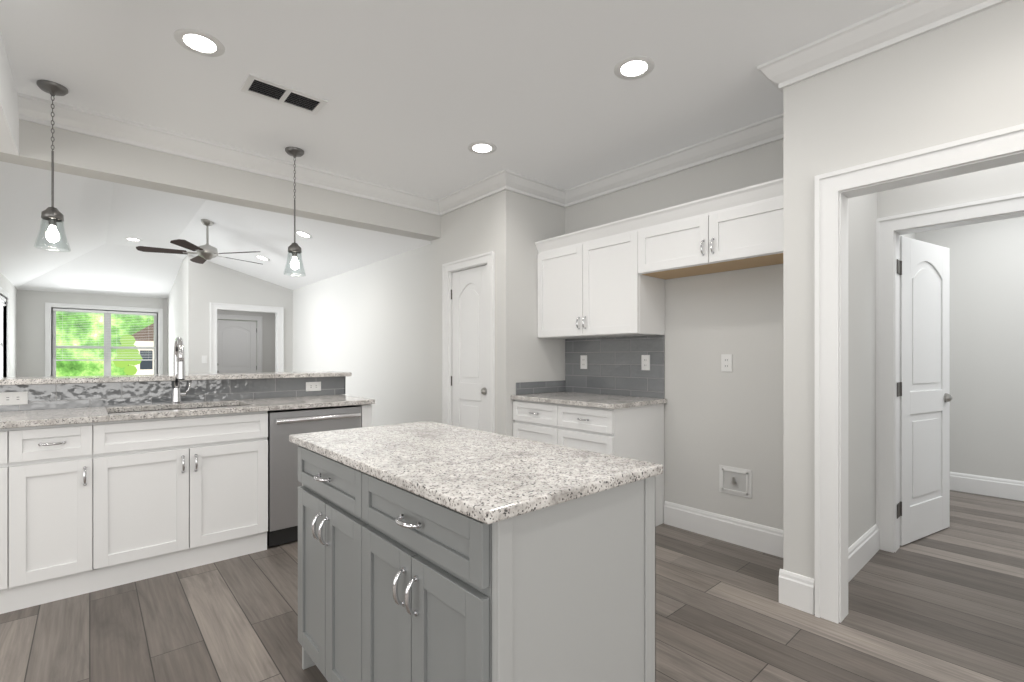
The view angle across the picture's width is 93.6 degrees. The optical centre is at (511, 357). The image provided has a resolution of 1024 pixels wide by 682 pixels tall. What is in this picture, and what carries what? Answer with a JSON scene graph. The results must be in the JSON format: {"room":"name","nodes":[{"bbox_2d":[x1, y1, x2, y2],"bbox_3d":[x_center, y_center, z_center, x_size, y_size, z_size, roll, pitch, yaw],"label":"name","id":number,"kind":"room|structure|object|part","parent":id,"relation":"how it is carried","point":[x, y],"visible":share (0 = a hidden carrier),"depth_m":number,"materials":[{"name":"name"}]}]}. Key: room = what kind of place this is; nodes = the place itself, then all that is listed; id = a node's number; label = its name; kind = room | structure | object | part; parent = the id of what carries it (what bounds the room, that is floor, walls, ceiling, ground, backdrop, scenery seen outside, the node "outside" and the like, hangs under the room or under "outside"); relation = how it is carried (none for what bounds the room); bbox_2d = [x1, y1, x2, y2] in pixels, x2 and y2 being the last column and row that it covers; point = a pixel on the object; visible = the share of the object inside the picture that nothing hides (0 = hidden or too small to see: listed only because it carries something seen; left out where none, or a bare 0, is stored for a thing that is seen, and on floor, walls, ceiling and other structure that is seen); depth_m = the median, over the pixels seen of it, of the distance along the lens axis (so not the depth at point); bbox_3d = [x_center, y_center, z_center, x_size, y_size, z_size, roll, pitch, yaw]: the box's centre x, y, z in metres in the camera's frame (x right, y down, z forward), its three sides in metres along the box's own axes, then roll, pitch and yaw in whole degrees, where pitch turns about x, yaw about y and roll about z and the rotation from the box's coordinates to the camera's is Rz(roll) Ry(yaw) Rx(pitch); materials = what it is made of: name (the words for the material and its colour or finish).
{"room":"kitchen","nodes":[
{"label":"kitchen","id":0,"kind":"room"},
{"bbox_2d":[0,273,19,376],"bbox_3d":[-5.810,-0.280,5.179,0.100,3.000,7.350,0,0,-41],"label":"wall","id":1,"kind":"structure","parent":0,"point":[14,294],"depth_m":7.55,"materials":[{"name":"white paint"}]},
{"bbox_2d":[0,287,8,376],"bbox_3d":[-6.824,-0.173,6.372,0.130,1.527,1.590,0,0,-41],"label":"window","id":2,"kind":"structure","parent":1,"relation":"in","point":[3,300],"depth_m":6.89,"materials":[{"name":"white"}]},
{"bbox_3d":[-6.848,-0.190,6.351,0.004,1.230,1.290,0,0,-41],"label":"glass","id":3,"kind":"part","parent":2,"relation":"part of","materials":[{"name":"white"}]},
{"bbox_2d":[20,286,287,376],"bbox_3d":[-6.540,-0.280,9.361,4.280,3.000,0.100,0,0,-41],"label":"wall","id":4,"kind":"structure","parent":0,"point":[32,303],"depth_m":8.14,"materials":[{"name":"white paint"}]},
{"bbox_2d":[45,302,162,376],"bbox_3d":[-7.290,-0.173,8.670,1.650,1.527,0.130,0,0,-41],"label":"window","id":5,"kind":"structure","parent":4,"relation":"in","point":[107,347],"depth_m":8.64,"materials":[{"name":"white"}]},
{"bbox_2d":[217,319,256,373],"bbox_3d":[-5.774,0.212,10.034,0.810,2.000,0.110,0,0,-41],"label":"entry door","id":6,"kind":"structure","parent":4,"relation":"in","point":[236,346],"depth_m":10.04,"materials":[{"name":"white wood"}]},
{"bbox_2d":[217,314,261,372],"bbox_3d":[-5.769,0.165,10.021,1.010,2.110,0.126,0,0,-41],"label":"door frame","id":7,"kind":"structure","parent":4,"relation":"attached to","point":[258,319],"depth_m":10.26,"materials":[{"name":"white wood"}]},
{"bbox_2d":[168,254,195,373],"bbox_3d":[-5.711,-0.280,8.280,0.100,3.000,2.580,0,0,-41],"label":"wall","id":8,"kind":"structure","parent":0,"point":[182,295],"depth_m":7.57,"materials":[{"name":"white paint"}]},
{"bbox_2d":[0,161,430,297],"bbox_3d":[-4.194,-1.465,6.597,4.600,0.730,7.550,0,0,-41],"label":"ceiling","id":9,"kind":"structure","parent":0,"point":[103,219],"depth_m":5.79,"materials":[{"name":"white paint"}]},
{"bbox_2d":[124,238,142,240],"bbox_3d":[-5.203,-1.628,6.610,0.200,0.004,0.200,0,0,-41],"label":"can","id":10,"kind":"object","parent":9,"relation":"attached to","point":[133,239],"visible":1,"depth_m":6.61,"materials":[{"name":"white plastic"}]},
{"bbox_2d":[136,219,260,263],"bbox_3d":[-3.583,-1.373,5.634,1.289,0.455,1.244,0,0,-41],"label":"ceiling fan","id":11,"kind":"object","parent":9,"relation":"hanging from","point":[206,251],"visible":1,"depth_m":5.51,"materials":[{"name":"silver metal"}]},
{"bbox_2d":[255,255,269,260],"bbox_3d":[-3.463,-1.387,6.674,0.193,0.053,0.200,0,0,-41],"label":"can","id":12,"kind":"object","parent":9,"relation":"attached to","point":[262,258],"visible":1,"depth_m":6.67,"materials":[{"name":"white plastic"}]},
{"bbox_2d":[296,230,312,237],"bbox_3d":[-2.341,-1.387,5.396,0.193,0.053,0.200,0,0,-41],"label":"can","id":13,"kind":"object","parent":9,"relation":"attached to","point":[302,234],"visible":0.9,"depth_m":5.40,"materials":[{"name":"white plastic"}]},
{"bbox_2d":[196,260,279,373],"bbox_3d":[-4.411,-0.280,7.762,1.170,3.000,0.113,0,0,-41],"label":"wall","id":14,"kind":"structure","parent":0,"point":[215,283],"depth_m":7.65,"materials":[{"name":"white paint"}]},
{"bbox_2d":[210,302,283,373],"bbox_3d":[-4.309,0.180,7.843,1.070,2.080,0.126,0,0,-41],"label":"door frame","id":15,"kind":"structure","parent":14,"relation":"attached to","point":[279,336],"depth_m":7.84,"materials":[{"name":"white wood"}]},
{"bbox_2d":[288,244,430,425],"bbox_3d":[-2.228,-0.280,6.593,0.150,3.000,4.750,0,0,-41],"label":"wall","id":16,"kind":"structure","parent":0,"point":[368,327],"depth_m":5.85,"materials":[{"name":"white paint"}]},
{"bbox_2d":[0,0,907,198],"bbox_3d":[1.204,-1.510,1.357,10.800,0.100,7.650,0,0,-41],"label":"ceiling","id":17,"kind":"structure","parent":0,"point":[420,96],"depth_m":2.47,"materials":[{"name":"white paint"}]},
{"bbox_2d":[0,31,18,155],"bbox_3d":[-1.550,-1.300,-1.115,3.200,0.320,7.370,0,0,-41],"label":"soffit","id":18,"kind":"structure","parent":17,"relation":"attached to","point":[9,128],"depth_m":2.42,"materials":[{"name":"white paint"}]},
{"bbox_2d":[35,80,70,251],"bbox_3d":[-2.468,-1.022,2.584,0.142,0.874,0.142,0,0,-41],"label":"pendant light","id":19,"kind":"object","parent":17,"relation":"hanging from","point":[52,215],"visible":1,"depth_m":2.58,"materials":[{"name":"grey metal"}]},
{"bbox_3d":[-2.468,-0.663,2.584,0.142,0.157,0.142,0,0,-41],"label":"lamp shade","id":20,"kind":"part","parent":19,"relation":"part of","materials":[{"name":"clear glass"}]},
{"bbox_2d":[174,28,224,56],"bbox_3d":[-1.446,-1.458,2.230,0.200,0.004,0.200,0,0,-41],"label":"can","id":21,"kind":"object","parent":17,"relation":"attached to","point":[199,42],"visible":1,"depth_m":2.22,"materials":[{"name":"white plastic"}]},
{"bbox_2d":[240,73,327,114],"bbox_3d":[-1.261,-1.456,2.672,0.400,0.008,0.200,0,0,-41],"label":"ceiling vent","id":22,"kind":"object","parent":17,"relation":"in","point":[258,86],"visible":1,"depth_m":2.66,"materials":[{"name":"white plastic"}]},
{"bbox_2d":[284,147,305,275],"bbox_3d":[-1.528,-1.022,3.382,0.142,0.874,0.142,0,0,-41],"label":"pendant light","id":23,"kind":"object","parent":17,"relation":"hanging from","point":[294,248],"visible":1,"depth_m":3.37,"materials":[{"name":"grey metal"}]},
{"bbox_3d":[-1.528,-0.663,3.382,0.142,0.157,0.142,0,0,-41],"label":"lamp shade","id":24,"kind":"part","parent":23,"relation":"part of","materials":[{"name":"clear glass"}]},
{"bbox_2d":[468,142,496,153],"bbox_3d":[-0.207,-1.458,3.344,0.200,0.004,0.200,0,0,-41],"label":"can","id":25,"kind":"object","parent":17,"relation":"attached to","point":[482,147],"visible":1,"depth_m":3.33,"materials":[{"name":"white plastic"}]},
{"bbox_2d":[614,56,654,79],"bbox_3d":[0.615,-1.458,2.422,0.200,0.004,0.200,0,0,-41],"label":"can","id":26,"kind":"object","parent":17,"relation":"attached to","point":[633,67],"visible":1,"depth_m":2.42,"materials":[{"name":"white plastic"}]},
{"bbox_2d":[431,190,564,436],"bbox_3d":[-0.119,-0.120,4.532,0.800,2.680,1.130,0,0,-41],"label":"wall","id":27,"kind":"structure","parent":0,"point":[509,228],"depth_m":4.01,"materials":[{"name":"white paint"}]},
{"bbox_2d":[0,119,440,240],"bbox_3d":[-2.943,-1.460,2.686,6.320,0.640,0.180,0,0,-41],"label":"header","id":28,"kind":"object","parent":27,"relation":"attached to","point":[83,155],"visible":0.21,"depth_m":3.30,"materials":[{"name":"white paint"}]},
{"bbox_2d":[17,92,440,215],"bbox_3d":[-1.697,-1.403,3.600,2.799,0.115,0.090,0,0,-41],"label":"crown molding","id":29,"kind":"structure","parent":28,"relation":"attached to","point":[33,109],"depth_m":3.25,"materials":[{"name":"white wood"}]},
{"bbox_2d":[442,251,494,432],"bbox_3d":[-0.359,0.172,4.255,0.126,2.095,0.740,0,0,-41],"label":"door frame","id":30,"kind":"structure","parent":27,"relation":"attached to","point":[475,261],"depth_m":4.25,"materials":[{"name":"white wood"}]},
{"bbox_2d":[451,265,486,431],"bbox_3d":[-0.361,0.212,4.261,0.105,2.000,0.572,0,0,-41],"label":"pantry door","id":31,"kind":"structure","parent":27,"relation":"in","point":[469,347],"depth_m":4.25,"materials":[{"name":"white wood"}]},
{"bbox_2d":[437,169,516,215],"bbox_3d":[-0.329,-1.403,4.096,0.090,0.115,0.930,0,0,-41],"label":"crown molding","id":32,"kind":"structure","parent":27,"relation":"attached to","point":[500,181],"depth_m":4.03,"materials":[{"name":"white wood"}]},
{"bbox_2d":[513,173,564,206],"bbox_3d":[0.212,-1.403,4.012,0.570,0.115,0.090,0,0,-41],"label":"crown molding","id":33,"kind":"structure","parent":27,"relation":"attached to","point":[527,186],"depth_m":4.02,"materials":[{"name":"white wood"}]},
{"bbox_2d":[0,490,1023,681],"bbox_3d":[-1.616,1.245,4.569,10.800,0.050,16.200,0,0,-41],"label":"floor","id":34,"kind":"structure","parent":0,"point":[945,605],"depth_m":2.23,"materials":[{"name":"grey wood"}]},
{"bbox_2d":[0,337,374,613],"bbox_3d":[-2.717,0.542,2.467,4.010,1.356,0.808,0,0,-41],"label":"base cabinet","id":35,"kind":"object","parent":34,"relation":"on","point":[124,486],"visible":0.98,"depth_m":2.71,"materials":[{"name":"white wood"}]},
{"bbox_2d":[0,392,27,404],"bbox_3d":[-2.809,0.228,2.715,0.106,0.072,0.009,0,0,-41],"label":"outlet","id":36,"kind":"object","parent":35,"relation":"attached to","point":[13,398],"depth_m":2.71,"materials":[{"name":"white plastic"}]},
{"bbox_2d":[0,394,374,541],"bbox_3d":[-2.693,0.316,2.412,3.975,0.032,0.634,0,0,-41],"label":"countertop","id":37,"kind":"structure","parent":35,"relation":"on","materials":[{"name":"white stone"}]},
{"bbox_2d":[170,337,192,403],"bbox_3d":[-2.124,0.081,3.113,0.122,0.436,0.276,0,0,-41],"label":"faucet","id":38,"kind":"object","parent":37,"relation":"on","point":[181,392],"depth_m":3.16,"materials":[{"name":"silver metal"}]},
{"bbox_2d":[248,401,361,546],"bbox_3d":[-1.479,0.782,3.444,0.604,0.869,0.642,0,0,-41],"label":"dishwasher","id":39,"kind":"object","parent":35,"relation":"in","point":[282,483],"depth_m":3.12,"materials":[{"name":"silver metal"}]},
{"bbox_2d":[306,382,320,390],"bbox_3d":[-1.570,0.225,3.802,0.108,0.067,0.009,0,0,-41],"label":"outlet","id":40,"kind":"object","parent":35,"relation":"attached to","point":[310,386],"depth_m":3.80,"materials":[{"name":"white plastic"}]},
{"bbox_2d":[290,441,654,681],"bbox_3d":[-0.231,0.774,1.609,0.636,0.892,1.212,0,0,-41],"label":"kitchen island","id":41,"kind":"object","parent":34,"relation":"on","point":[429,551],"depth_m":1.21,"materials":[{"name":"grey wood"}]},
{"bbox_2d":[289,421,662,528],"bbox_3d":[-0.223,0.314,1.621,0.633,0.028,1.254,0,0,-41],"label":"island countertop","id":42,"kind":"structure","parent":41,"relation":"on","point":[499,478],"depth_m":1.34,"materials":[{"name":"grey stone"}]},
{"bbox_2d":[511,335,666,526],"bbox_3d":[0.561,0.526,3.700,0.659,1.388,1.012,0,0,-41],"label":"base cabinet","id":43,"kind":"object","parent":34,"relation":"on","point":[609,400],"visible":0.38,"depth_m":3.60,"materials":[{"name":"white wood"}]},
{"bbox_2d":[511,380,666,409],"bbox_3d":[0.565,0.266,3.704,0.647,0.132,1.012,0,0,-41],"label":"countertop","id":44,"kind":"structure","parent":43,"relation":"on","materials":[{"name":"white stone"}]},
{"bbox_2d":[580,355,649,369],"bbox_3d":[0.815,0.035,3.889,0.009,0.116,0.682,0,0,-41],"label":"outlets","id":45,"kind":"object","parent":43,"relation":"attached to","point":[645,362],"depth_m":3.68,"materials":[{"name":"white plastic"}]},
{"bbox_2d":[664,501,782,557],"bbox_3d":[1.460,1.137,3.168,0.017,0.165,1.015,0,0,-41],"label":"baseboard","id":46,"kind":"structure","parent":34,"relation":"on","point":[762,538],"depth_m":3.19,"materials":[{"name":"white wood"}]},
{"bbox_2d":[950,472,1023,500],"bbox_3d":[5.354,1.137,2.983,0.017,0.165,4.420,0,0,-41],"label":"baseboard","id":47,"kind":"structure","parent":34,"relation":"on","point":[976,484],"depth_m":4.27,"materials":[{"name":"white wood"}]},
{"bbox_2d":[565,141,776,527],"bbox_3d":[1.177,-0.120,3.582,0.105,2.680,2.010,0,0,-41],"label":"wall","id":48,"kind":"structure","parent":0,"point":[753,410],"depth_m":3.27,"materials":[{"name":"white paint"}]},
{"bbox_2d":[535,215,664,338],"bbox_3d":[0.672,-0.572,3.811,0.347,0.805,0.992,0,0,-41],"label":"upper cabinet","id":49,"kind":"object","parent":48,"relation":"attached to","point":[605,280],"depth_m":3.60,"materials":[{"name":"white wood"}]},
{"bbox_2d":[565,115,782,206],"bbox_3d":[1.104,-1.403,3.517,0.090,0.115,2.010,0,0,-41],"label":"crown molding","id":50,"kind":"structure","parent":48,"relation":"attached to","point":[769,130],"depth_m":3.39,"materials":[{"name":"white wood"}]},
{"bbox_2d":[639,178,782,281],"bbox_3d":[1.333,-0.778,3.058,0.347,0.394,1.012,0,0,-41],"label":"upper cabinet","id":51,"kind":"object","parent":48,"relation":"attached to","point":[742,228],"depth_m":2.93,"materials":[{"name":"white wood"}]},
{"bbox_2d":[721,354,731,371],"bbox_3d":[1.430,0.033,3.206,0.009,0.116,0.072,0,0,-41],"label":"outlet","id":52,"kind":"object","parent":48,"relation":"attached to","point":[726,362],"visible":1,"depth_m":3.20,"materials":[{"name":"white plastic"}]},
{"bbox_2d":[719,465,751,497],"bbox_3d":[1.457,0.810,3.155,0.036,0.180,0.210,0,0,-41],"label":"box","id":53,"kind":"object","parent":48,"relation":"attached to","point":[735,481],"visible":1,"depth_m":3.15,"materials":[{"name":"white plastic"}]},
{"bbox_2d":[777,77,852,578],"bbox_3d":[1.612,-0.120,2.536,0.570,2.680,0.135,0,0,-41],"label":"wall","id":54,"kind":"structure","parent":0,"point":[795,152],"depth_m":2.36,"materials":[{"name":"white paint"}]},
{"bbox_2d":[853,193,876,542],"bbox_3d":[2.120,-0.120,2.982,0.480,2.680,0.135,0,0,-41],"label":"wall","id":55,"kind":"structure","parent":0,"point":[864,206],"depth_m":2.89,"materials":[{"name":"white paint"}]},
{"bbox_2d":[848,523,879,582],"bbox_3d":[1.944,1.137,2.727,1.080,0.165,0.017,0,0,-41],"label":"baseboard","id":56,"kind":"structure","parent":55,"relation":"attached to","point":[860,552],"depth_m":2.81,"materials":[{"name":"white wood"}]},
{"bbox_2d":[814,0,1023,578],"bbox_3d":[2.931,-0.120,0.693,0.120,2.680,4.375,0,0,-41],"label":"wall","id":57,"kind":"structure","parent":0,"point":[963,78],"depth_m":2.00,"materials":[{"name":"white paint"}]},
{"bbox_2d":[779,569,814,606],"bbox_3d":[1.548,1.137,2.582,0.567,0.165,0.017,0,0,-41],"label":"baseboard","id":58,"kind":"structure","parent":57,"relation":"attached to","point":[796,591],"depth_m":2.36,"materials":[{"name":"white wood"}]},
{"bbox_2d":[757,0,1008,91],"bbox_3d":[2.745,-1.403,0.746,0.090,0.115,4.500,0,0,-41],"label":"crown molding","id":59,"kind":"structure","parent":57,"relation":"attached to","point":[899,23],"depth_m":2.10,"materials":[{"name":"white wood"}]},
{"bbox_2d":[815,124,1023,623],"bbox_3d":[1.862,0.180,1.891,0.146,2.080,1.145,0,0,-41],"label":"door frame","id":60,"kind":"structure","parent":57,"relation":"attached to","point":[835,190],"depth_m":2.23,"materials":[{"name":"white wood"}]},
{"bbox_2d":[877,162,1023,480],"bbox_3d":[3.833,-0.120,1.484,0.120,2.680,4.375,0,0,-41],"label":"wall","id":61,"kind":"structure","parent":0,"point":[987,347],"depth_m":2.71,"materials":[{"name":"white paint"}]},
{"bbox_2d":[897,236,951,545],"bbox_3d":[2.787,0.212,3.249,0.816,2.000,0.206,0,0,-41],"label":"bedroom door","id":62,"kind":"structure","parent":61,"relation":"in","point":[923,393],"depth_m":3.26,"materials":[{"name":"white wood"}]},
{"bbox_2d":[876,193,1023,552],"bbox_3d":[2.681,0.165,2.777,0.146,2.110,0.922,0,0,-41],"label":"door frame","id":63,"kind":"structure","parent":61,"relation":"attached to","point":[890,230],"depth_m":3.03,"materials":[{"name":"white wood"}]},
{"bbox_3d":[-3.385,0.685,2.325,5.180,1.070,0.140,0,0,-41],"label":"wall","id":64,"kind":"structure","parent":0,"visible":0},
{"bbox_2d":[0,371,351,384],"bbox_3d":[-3.332,0.134,2.443,5.015,0.032,0.403,0,0,-41],"label":"bar countertop","id":65,"kind":"structure","parent":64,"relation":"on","point":[74,379],"depth_m":3.11,"materials":[{"name":"grey stone"}]},
{"label":"outside","id":66,"kind":"structure","parent":0,"visible":0},
{"bbox_2d":[56,311,153,375],"bbox_3d":[-5.350,-1.280,7.612,14.000,7.000,10.500,0,0,-41],"label":"garden","id":67,"kind":"object","parent":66,"point":[79,368],"depth_m":10.88,"materials":[{"name":"green plant"}]},
{"bbox_2d":[113,334,141,374],"bbox_3d":[-8.370,0.350,10.483,0.510,1.740,0.380,0,0,-41],"label":"tree","id":68,"kind":"object","parent":67,"relation":"on","point":[131,369],"depth_m":10.40,"materials":[{"name":"green plant"}]},
{"bbox_2d":[131,323,153,374],"bbox_3d":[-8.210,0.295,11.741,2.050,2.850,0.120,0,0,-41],"label":"house","id":69,"kind":"structure","parent":67,"relation":"on","point":[145,367],"depth_m":11.32,"materials":[{"name":"white"}]}
]}

